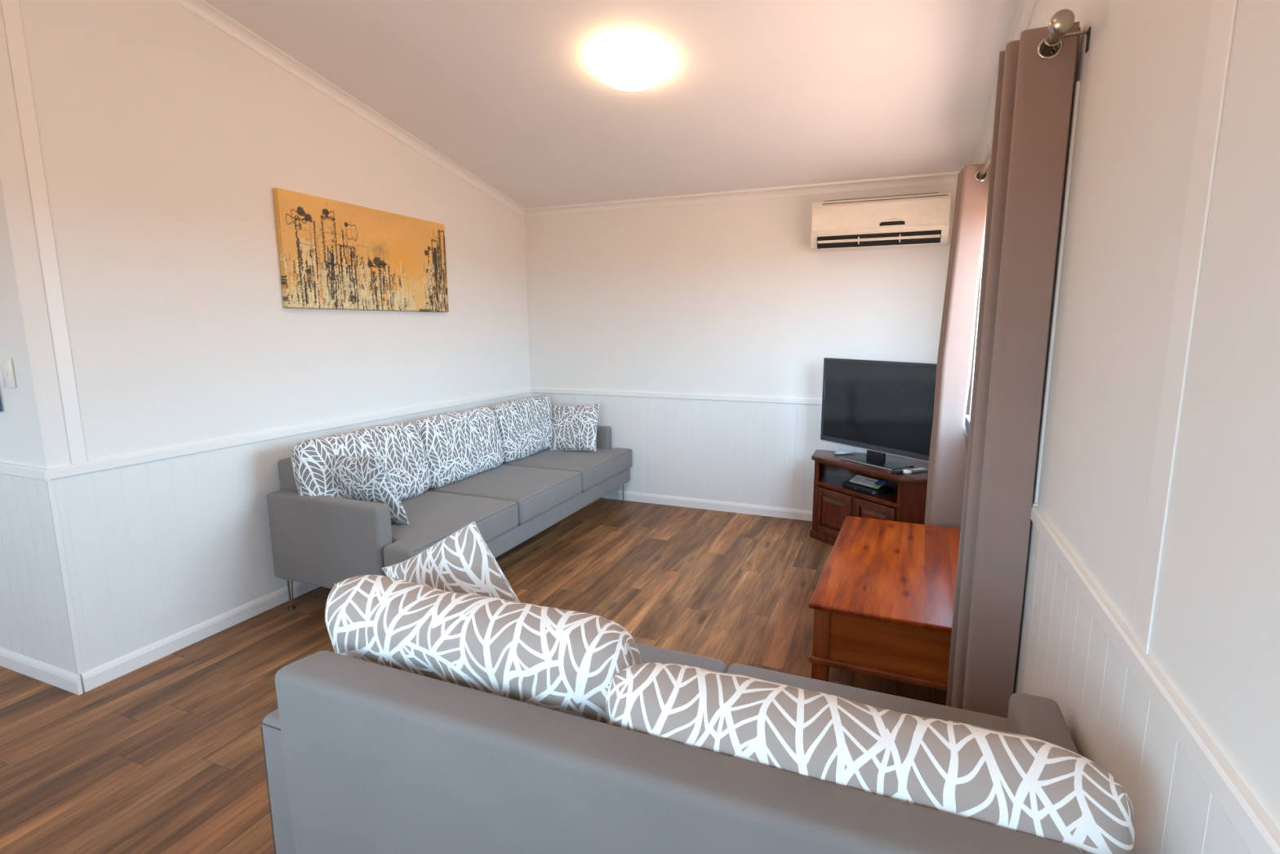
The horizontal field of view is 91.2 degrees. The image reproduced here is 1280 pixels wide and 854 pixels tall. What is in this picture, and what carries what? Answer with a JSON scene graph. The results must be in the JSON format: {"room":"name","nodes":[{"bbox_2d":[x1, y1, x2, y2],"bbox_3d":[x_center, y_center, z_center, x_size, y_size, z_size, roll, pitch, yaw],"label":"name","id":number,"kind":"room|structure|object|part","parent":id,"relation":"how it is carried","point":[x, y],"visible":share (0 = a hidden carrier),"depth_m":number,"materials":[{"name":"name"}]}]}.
{"room":"living room","nodes":[
{"label":"living room","id":0,"kind":"room"},
{"bbox_2d":[0,177,79,675],"bbox_3d":[-3.500,-0.512,2.894,2.600,3.090,0.128,4,10,22],"label":"wall","id":1,"kind":"structure","parent":0,"point":[34,620],"depth_m":2.54,"materials":[{"name":"beige paint"}]},
{"bbox_2d":[0,398,2,411],"bbox_3d":[-2.736,-0.137,2.558,0.390,0.130,0.027,4,10,22],"label":"wall picture","id":2,"kind":"object","parent":1,"relation":"attached to","point":[1,408],"visible":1,"depth_m":2.50,"materials":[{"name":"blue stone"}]},
{"bbox_2d":[0,358,16,387],"bbox_3d":[-2.465,-0.210,2.442,0.072,0.115,0.012,4,10,22],"label":"light switch","id":3,"kind":"object","parent":1,"relation":"attached to","point":[6,366],"visible":1,"depth_m":2.44,"materials":[{"name":"white plastic"}]},
{"bbox_2d":[0,462,50,480],"bbox_3d":[-3.515,0.112,2.932,2.617,0.045,0.017,4,10,22],"label":"trim","id":4,"kind":"structure","parent":1,"relation":"attached to","point":[13,469],"depth_m":2.48,"materials":[{"name":"white paint"}]},
{"bbox_2d":[0,647,83,694],"bbox_3d":[-3.512,0.985,3.066,2.622,0.080,0.014,4,10,22],"label":"baseboard","id":5,"kind":"structure","parent":1,"relation":"attached to","point":[64,679],"depth_m":2.67,"materials":[{"name":"white paint"}]},
{"bbox_2d":[0,0,530,691],"bbox_3d":[-1.684,-0.701,4.017,0.128,3.090,3.603,4,10,22],"label":"wall","id":6,"kind":"structure","parent":0,"point":[166,140],"depth_m":2.92,"materials":[{"name":"beige paint"}]},
{"bbox_2d":[0,0,87,464],"bbox_3d":[-2.279,-0.885,2.376,0.006,2.092,0.052,4,10,22],"label":"trim","id":7,"kind":"structure","parent":6,"relation":"attached to","point":[11,8],"depth_m":2.39,"materials":[{"name":"white paint"}]},
{"bbox_2d":[47,480,83,675],"bbox_3d":[-2.308,0.613,2.518,0.002,0.820,0.020,4,10,22],"label":"trim","id":8,"kind":"structure","parent":6,"relation":"attached to","point":[50,483],"depth_m":2.52,"materials":[{"name":"white paint"}]},
{"bbox_2d":[80,581,319,692],"bbox_3d":[-1.636,0.797,4.176,0.014,0.080,3.483,4,10,22],"label":"baseboard","id":9,"kind":"structure","parent":6,"relation":"attached to","point":[92,678],"depth_m":2.95,"materials":[{"name":"white paint"}]},
{"bbox_2d":[48,386,531,479],"bbox_3d":[-1.645,-0.074,4.037,0.017,0.045,3.483,4,10,22],"label":"trim","id":10,"kind":"structure","parent":6,"relation":"attached to","point":[56,473],"depth_m":3.17,"materials":[{"name":"white paint"}]},
{"bbox_2d":[171,0,526,217],"bbox_3d":[-1.635,-1.885,3.736,0.055,0.704,3.483,4,10,22],"label":"trim","id":11,"kind":"structure","parent":6,"relation":"attached to","point":[202,9],"depth_m":3.50,"materials":[{"name":"white paint"}]},
{"bbox_2d":[272,187,448,312],"bbox_3d":[-1.640,-1.031,3.879,0.033,0.609,1.294,4,10,22],"label":"canvas","id":12,"kind":"object","parent":6,"relation":"attached to","point":[334,255],"visible":1,"depth_m":3.72},
{"bbox_2d":[0,497,946,853],"bbox_3d":[-1.681,1.070,2.997,6.308,0.080,5.990,4,10,22],"label":"floor","id":13,"kind":"structure","parent":0,"point":[165,755],"depth_m":2.67,"materials":[{"name":"brown wood"}]},
{"bbox_2d":[266,425,631,609],"bbox_3d":[-1.011,0.414,4.286,0.977,0.797,2.625,4,10,22],"label":"sofa","id":14,"kind":"object","parent":13,"relation":"on","point":[326,541],"visible":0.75,"depth_m":3.40,"materials":[{"name":"grey fabric"}]},
{"bbox_3d":[-1.385,0.292,4.423,0.168,0.597,2.419,4,10,22],"label":"backrest","id":15,"kind":"part","parent":14,"relation":"part of","materials":[{"name":"grey fabric"}]},
{"bbox_3d":[-1.867,0.882,3.343,0.044,0.181,0.044,4,10,22],"label":"leg","id":16,"kind":"part","parent":14,"relation":"part of","materials":[{"name":"metal"}]},
{"bbox_3d":[-1.566,0.582,3.162,0.750,0.460,0.100,4,10,22],"label":"arm","id":17,"kind":"part","parent":14,"relation":"part of","materials":[{"name":"grey fabric"}]},
{"bbox_2d":[291,422,431,500],"bbox_3d":[-1.543,0.241,3.560,0.239,0.468,0.876,3,10,21],"label":"cushion","id":18,"kind":"object","parent":14,"relation":"on","point":[400,447],"visible":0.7,"depth_m":3.52,"materials":[{"name":"grey fabric"}]},
{"bbox_2d":[331,454,409,524],"bbox_3d":[-1.438,0.332,3.293,0.452,0.434,0.204,5,11,29],"label":"throw pillow","id":19,"kind":"object","parent":14,"relation":"on","point":[366,478],"visible":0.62,"depth_m":3.19,"materials":[{"name":"grey fabric"}]},
{"bbox_2d":[383,490,518,567],"bbox_3d":[-1.258,0.562,3.471,0.802,0.163,0.905,4,10,22],"label":"seat cushion","id":20,"kind":"object","parent":14,"relation":"on","point":[433,516],"depth_m":3.46,"materials":[{"name":"grey fabric"}]},
{"bbox_2d":[413,406,503,488],"bbox_3d":[-1.228,0.119,4.312,0.245,0.461,0.807,3,10,21],"label":"cushion","id":21,"kind":"object","parent":14,"relation":"on","point":[459,446],"visible":0.88,"depth_m":4.19,"materials":[{"name":"grey fabric"}]},
{"bbox_2d":[426,464,582,524],"bbox_3d":[-0.930,0.434,4.256,0.802,0.163,0.802,4,10,22],"label":"seat cushion","id":22,"kind":"object","parent":14,"relation":"on","point":[537,491],"depth_m":4.12,"materials":[{"name":"grey fabric"}]},
{"bbox_2d":[490,395,552,462],"bbox_3d":[-0.919,-0.001,5.056,0.249,0.462,0.806,4,10,24],"label":"cushion","id":23,"kind":"object","parent":14,"relation":"on","point":[525,424],"visible":0.74,"depth_m":4.90,"materials":[{"name":"grey fabric"}]},
{"bbox_2d":[501,447,631,492],"bbox_3d":[-0.602,0.305,5.040,0.802,0.163,0.905,4,10,22],"label":"seat cushion","id":24,"kind":"object","parent":14,"relation":"on","point":[600,467],"depth_m":4.84,"materials":[{"name":"grey fabric"}]},
{"bbox_2d":[548,403,599,451],"bbox_3d":[-0.549,0.006,5.205,0.454,0.400,0.197,3,10,18],"label":"throw pillow","id":25,"kind":"object","parent":14,"relation":"on","point":[574,428],"visible":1,"depth_m":5.15,"materials":[{"name":"grey fabric"}]},
{"bbox_3d":[-0.602,0.205,5.465,0.750,0.460,0.100,4,10,22],"label":"arm","id":26,"kind":"part","parent":14,"relation":"part of","materials":[{"name":"grey fabric"}]},
{"bbox_3d":[-0.145,0.554,5.325,0.044,0.181,0.044,4,10,22],"label":"leg","id":27,"kind":"part","parent":14,"relation":"part of","materials":[{"name":"metal"}]},
{"bbox_2d":[260,642,1084,853],"bbox_3d":[0.091,0.858,1.517,1.640,0.797,0.977,4,10,22],"label":"sofa","id":28,"kind":"object","parent":13,"relation":"on","point":[362,757],"visible":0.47,"depth_m":1.11,"materials":[{"name":"grey fabric"}]},
{"bbox_3d":[-0.651,0.810,1.733,0.100,0.460,0.750,4,10,22],"label":"arm","id":29,"kind":"part","parent":28,"relation":"part of","materials":[{"name":"grey fabric"}]},
{"bbox_2d":[382,521,519,602],"bbox_3d":[-0.504,0.533,1.796,0.598,0.596,0.157,4,10,26],"label":"throw pillow","id":30,"kind":"object","parent":28,"relation":"on","point":[462,562],"visible":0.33,"depth_m":1.68,"materials":[{"name":"beige fabric"}]},
{"bbox_2d":[324,574,641,723],"bbox_3d":[-0.361,0.597,1.444,0.803,0.465,0.260,3,10,21],"label":"cushion","id":31,"kind":"object","parent":28,"relation":"on","point":[566,661],"visible":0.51,"depth_m":1.30,"materials":[{"name":"beige fabric"}]},
{"bbox_2d":[635,642,725,672],"bbox_3d":[-0.256,0.837,1.754,0.817,0.163,0.802,4,10,22],"label":"seat cushion","id":32,"kind":"object","parent":28,"relation":"on","point":[649,654],"depth_m":1.95,"materials":[{"name":"grey fabric"}]},
{"bbox_2d":[725,663,1007,732],"bbox_3d":[0.505,0.884,1.444,0.817,0.163,0.802,4,10,22],"label":"seat cushion","id":33,"kind":"object","parent":28,"relation":"on","point":[883,700],"depth_m":1.73,"materials":[{"name":"grey fabric"}]},
{"bbox_2d":[605,662,1134,853],"bbox_3d":[0.345,0.665,1.130,0.842,0.413,0.282,4,10,23],"label":"cushion","id":34,"kind":"object","parent":28,"relation":"on","point":[1020,783],"visible":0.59,"depth_m":0.98,"materials":[{"name":"beige fabric"}]},
{"bbox_3d":[0.773,0.898,1.152,0.100,0.460,0.750,4,10,22],"label":"arm","id":35,"kind":"part","parent":28,"relation":"part of","materials":[{"name":"grey fabric"}]},
{"bbox_2d":[809,449,928,545],"bbox_3d":[1.503,0.527,4.174,0.749,0.590,0.678,4,10,22],"label":"tv stand","id":36,"kind":"object","parent":13,"relation":"on","point":[833,502],"visible":0.56,"depth_m":4.14,"materials":[{"name":"wood"}]},
{"bbox_3d":[1.268,0.463,4.498,0.020,0.505,0.234,4,10,22],"label":"panel","id":37,"kind":"part","parent":36,"relation":"part of","materials":[{"name":"brown wood"}]},
{"bbox_3d":[1.306,0.590,4.255,0.018,0.318,0.316,-6,11,-30],"label":"door","id":38,"kind":"part","parent":36,"relation":"part of","materials":[{"name":"brown wood"}]},
{"bbox_3d":[1.308,0.590,4.255,0.015,0.206,0.203,-6,11,-30],"label":"raised panel","id":39,"kind":"part","parent":36,"relation":"part of","materials":[{"name":"brown wood"}]},
{"bbox_2d":[833,450,855,454],"bbox_3d":[1.441,0.180,4.409,0.150,0.020,0.042,-2,9,-12],"label":"remote control","id":40,"kind":"object","parent":36,"relation":"on","point":[842,452],"visible":1,"depth_m":4.39,"materials":[{"name":"white plastic"}]},
{"bbox_3d":[1.405,0.526,4.109,0.024,0.505,0.705,-6,11,-30],"label":"frame","id":41,"kind":"part","parent":36,"relation":"part of","materials":[{"name":"brown wood"}]},
{"bbox_3d":[1.527,0.513,4.183,0.702,0.505,0.629,4,10,22],"label":"panel","id":42,"kind":"part","parent":36,"relation":"part of","materials":[{"name":"brown wood"}]},
{"bbox_2d":[818,475,897,502],"bbox_3d":[1.516,0.429,4.164,0.679,0.018,0.608,4,10,22],"label":"shelf","id":43,"kind":"object","parent":36,"relation":"attached to","point":[833,482],"depth_m":4.21,"materials":[{"name":"brown wood"}]},
{"bbox_2d":[842,480,893,497],"bbox_3d":[1.503,0.402,4.140,0.172,0.042,0.280,-6,11,-30],"label":"box","id":44,"kind":"object","parent":36,"relation":"on","point":[883,490],"visible":0.88,"depth_m":4.06,"materials":[{"name":"black plastic"}]},
{"bbox_2d":[848,475,885,488],"bbox_3d":[1.502,0.361,4.142,0.076,0.036,0.230,-6,11,-30],"label":"leaflet","id":45,"kind":"object","parent":44,"relation":"on","point":[865,481],"visible":1,"depth_m":4.14,"materials":[{"name":"paper"}]},
{"bbox_3d":[1.475,0.634,3.976,0.015,0.206,0.203,-6,11,-30],"label":"raised panel","id":46,"kind":"part","parent":36,"relation":"part of","materials":[{"name":"brown wood"}]},
{"bbox_3d":[1.474,0.635,3.975,0.018,0.318,0.316,-6,11,-30],"label":"door","id":47,"kind":"part","parent":36,"relation":"part of","materials":[{"name":"brown wood"}]},
{"bbox_2d":[820,357,937,471],"bbox_3d":[1.559,-0.090,4.040,0.212,0.672,0.930,-6,11,-30],"label":"television","id":48,"kind":"object","parent":36,"relation":"on","point":[881,408],"visible":0.77,"depth_m":4.00,"materials":[{"name":"black plastic"}]},
{"bbox_2d":[890,467,911,474],"bbox_3d":[1.617,0.269,3.853,0.170,0.020,0.045,-6,11,-30],"label":"remote control","id":49,"kind":"object","parent":36,"relation":"on","point":[900,470],"visible":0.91,"depth_m":3.82,"materials":[{"name":"black plastic"}]},
{"bbox_2d":[902,469,911,474],"bbox_3d":[1.630,0.272,3.826,0.057,0.024,0.042,4,10,22],"label":"gadget","id":50,"kind":"object","parent":36,"relation":"on","point":[905,471],"visible":1,"depth_m":3.81,"materials":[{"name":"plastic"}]},
{"bbox_3d":[1.655,0.578,3.783,0.160,0.505,0.018,4,10,22],"label":"panel","id":51,"kind":"part","parent":36,"relation":"part of","materials":[{"name":"brown wood"}]},
{"bbox_2d":[910,467,928,473],"bbox_3d":[1.717,0.267,3.866,0.130,0.020,0.042,-4,10,-22],"label":"remote control","id":52,"kind":"object","parent":36,"relation":"on","point":[917,469],"visible":0.9,"depth_m":3.85,"materials":[{"name":"grey plastic"}]},
{"bbox_2d":[808,515,960,691],"bbox_3d":[1.155,0.817,2.831,0.584,0.450,1.214,4,10,24],"label":"coffee table","id":53,"kind":"object","parent":13,"relation":"on","point":[882,601],"visible":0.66,"depth_m":2.40,"materials":[{"name":"orange wood"}]},
{"bbox_3d":[0.702,0.895,2.431,0.060,0.428,0.060,4,10,24],"label":"leg","id":54,"kind":"part","parent":53,"relation":"part of","materials":[{"name":"brown wood"}]},
{"bbox_2d":[808,647,947,691],"bbox_3d":[1.155,0.824,2.833,0.572,0.026,1.202,4,10,24],"label":"shelf","id":55,"kind":"object","parent":53,"relation":"attached to","point":[821,660],"depth_m":2.31,"materials":[{"name":"brown wood"}]},
{"bbox_3d":[0.919,0.798,2.304,0.440,0.198,0.016,4,10,24],"label":"panel","id":56,"kind":"part","parent":53,"relation":"part of","materials":[{"name":"brown wood"}]},
{"bbox_2d":[204,0,1018,208],"bbox_3d":[-1.693,-1.950,2.507,6.308,1.161,5.990,4,10,22],"label":"ceiling","id":57,"kind":"structure","parent":0,"point":[751,94],"depth_m":3.27,"materials":[{"name":"paint"}]},
{"bbox_2d":[591,39,666,91],"bbox_3d":[-0.052,-1.766,3.086,0.368,0.136,0.365,9,13,44],"label":"ceiling lamp","id":58,"kind":"object","parent":57,"relation":"attached to","point":[624,64],"visible":1,"depth_m":2.99,"materials":[{"name":"white plastic"}]},
{"bbox_2d":[524,183,956,510],"bbox_3d":[0.635,-0.547,4.976,3.708,2.461,0.128,4,10,22],"label":"wall","id":59,"kind":"structure","parent":0,"point":[735,297],"depth_m":4.91,"materials":[{"name":"beige paint"}]},
{"bbox_2d":[530,386,822,404],"bbox_3d":[0.611,-0.233,4.966,3.434,0.045,0.017,4,10,22],"label":"trim","id":60,"kind":"structure","parent":59,"relation":"attached to","point":[547,390],"depth_m":5.07,"materials":[{"name":"white paint"}]},
{"bbox_2d":[600,489,813,520],"bbox_3d":[0.612,0.639,5.102,3.424,0.080,0.014,4,10,22],"label":"baseboard","id":61,"kind":"structure","parent":59,"relation":"attached to","point":[740,508],"depth_m":5.10,"materials":[{"name":"white paint"}]},
{"bbox_2d":[523,170,960,217],"bbox_3d":[0.598,-1.732,4.706,3.468,0.075,0.055,4,10,22],"label":"trim","id":62,"kind":"structure","parent":59,"relation":"attached to","point":[942,178],"depth_m":4.61,"materials":[{"name":"white paint"}]},
{"bbox_2d":[810,191,951,250],"bbox_3d":[1.617,-1.384,4.250,0.865,0.326,0.214,4,10,22],"label":"air conditioner","id":63,"kind":"object","parent":59,"relation":"attached to","point":[918,219],"visible":1,"depth_m":4.16,"materials":[{"name":"beige plastic"}]},
{"bbox_3d":[1.579,-1.409,4.153,0.853,0.169,0.012,4,10,22],"label":"panel","id":64,"kind":"part","parent":63,"relation":"part of","materials":[{"name":"beige plastic"}]},
{"bbox_2d":[823,191,938,201],"bbox_3d":[1.618,-1.541,4.229,0.715,0.010,0.142,4,10,22],"label":"grille","id":65,"kind":"object","parent":63,"relation":"attached to","point":[907,195],"depth_m":4.14,"materials":[{"name":"grey plastic"}]},
{"bbox_2d":[964,0,1279,853],"bbox_3d":[1.168,-0.518,1.544,0.128,3.499,5.750,4,10,22],"label":"wall","id":66,"kind":"structure","parent":0,"point":[1215,637],"depth_m":1.03,"materials":[{"name":"beige paint"}]},
{"bbox_2d":[973,0,1037,164],"bbox_3d":[1.086,-1.721,1.381,0.055,1.113,5.750,4,10,22],"label":"trim","id":67,"kind":"structure","parent":66,"relation":"attached to","point":[1024,11],"depth_m":3.09,"materials":[{"name":"white paint"}]},
{"bbox_2d":[964,80,1079,505],"bbox_3d":[1.633,-0.498,2.739,0.138,1.217,2.080,4,10,22],"label":"window","id":68,"kind":"structure","parent":66,"relation":"in","point":[1076,91],"depth_m":1.82,"materials":[{"name":"white glass"}]},
{"bbox_3d":[1.633,0.091,2.836,0.133,0.022,2.080,4,10,22],"label":"sill","id":69,"kind":"part","parent":68,"relation":"part of","materials":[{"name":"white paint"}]},
{"bbox_2d":[977,8,1090,179],"bbox_3d":[1.545,-1.192,2.658,0.109,0.072,2.402,4,10,22],"label":"curtain rod","id":70,"kind":"object","parent":66,"relation":"attached to","point":[1062,20],"visible":0.53,"depth_m":1.61,"materials":[{"name":"silver metal"}]},
{"bbox_2d":[924,164,990,528],"bbox_3d":[1.740,-0.228,3.452,0.210,2.270,0.190,4,10,22],"label":"curtain","id":71,"kind":"object","parent":70,"relation":"hanging from","point":[949,438],"visible":0.85,"depth_m":3.37,"materials":[{"name":"beige fabric"}]},
{"bbox_2d":[946,21,1080,718],"bbox_3d":[1.135,0.018,1.952,0.189,2.270,0.140,4,10,22],"label":"curtain","id":72,"kind":"object","parent":70,"relation":"hanging from","point":[1034,93],"visible":0.89,"depth_m":1.88,"materials":[{"name":"beige fabric"}]},
{"bbox_3d":[1.520,-1.202,2.666,0.025,0.025,2.230,4,10,22],"label":"rod","id":73,"kind":"part","parent":70,"relation":"part of","materials":[{"name":"silver metal"}]},
{"bbox_2d":[1030,505,1279,853],"bbox_3d":[0.606,0.492,0.492,0.017,0.045,3.100,4,10,22],"label":"trim","id":74,"kind":"structure","parent":66,"relation":"attached to","point":[1255,828],"depth_m":0.89,"materials":[{"name":"white paint"}]},
{"bbox_2d":[1130,0,1238,654],"bbox_3d":[0.855,-0.675,0.907,0.004,2.123,0.080,4,10,22],"label":"trim","id":75,"kind":"structure","parent":66,"relation":"attached to","point":[1223,16],"depth_m":0.98,"materials":[{"name":"white paint"}]}
]}

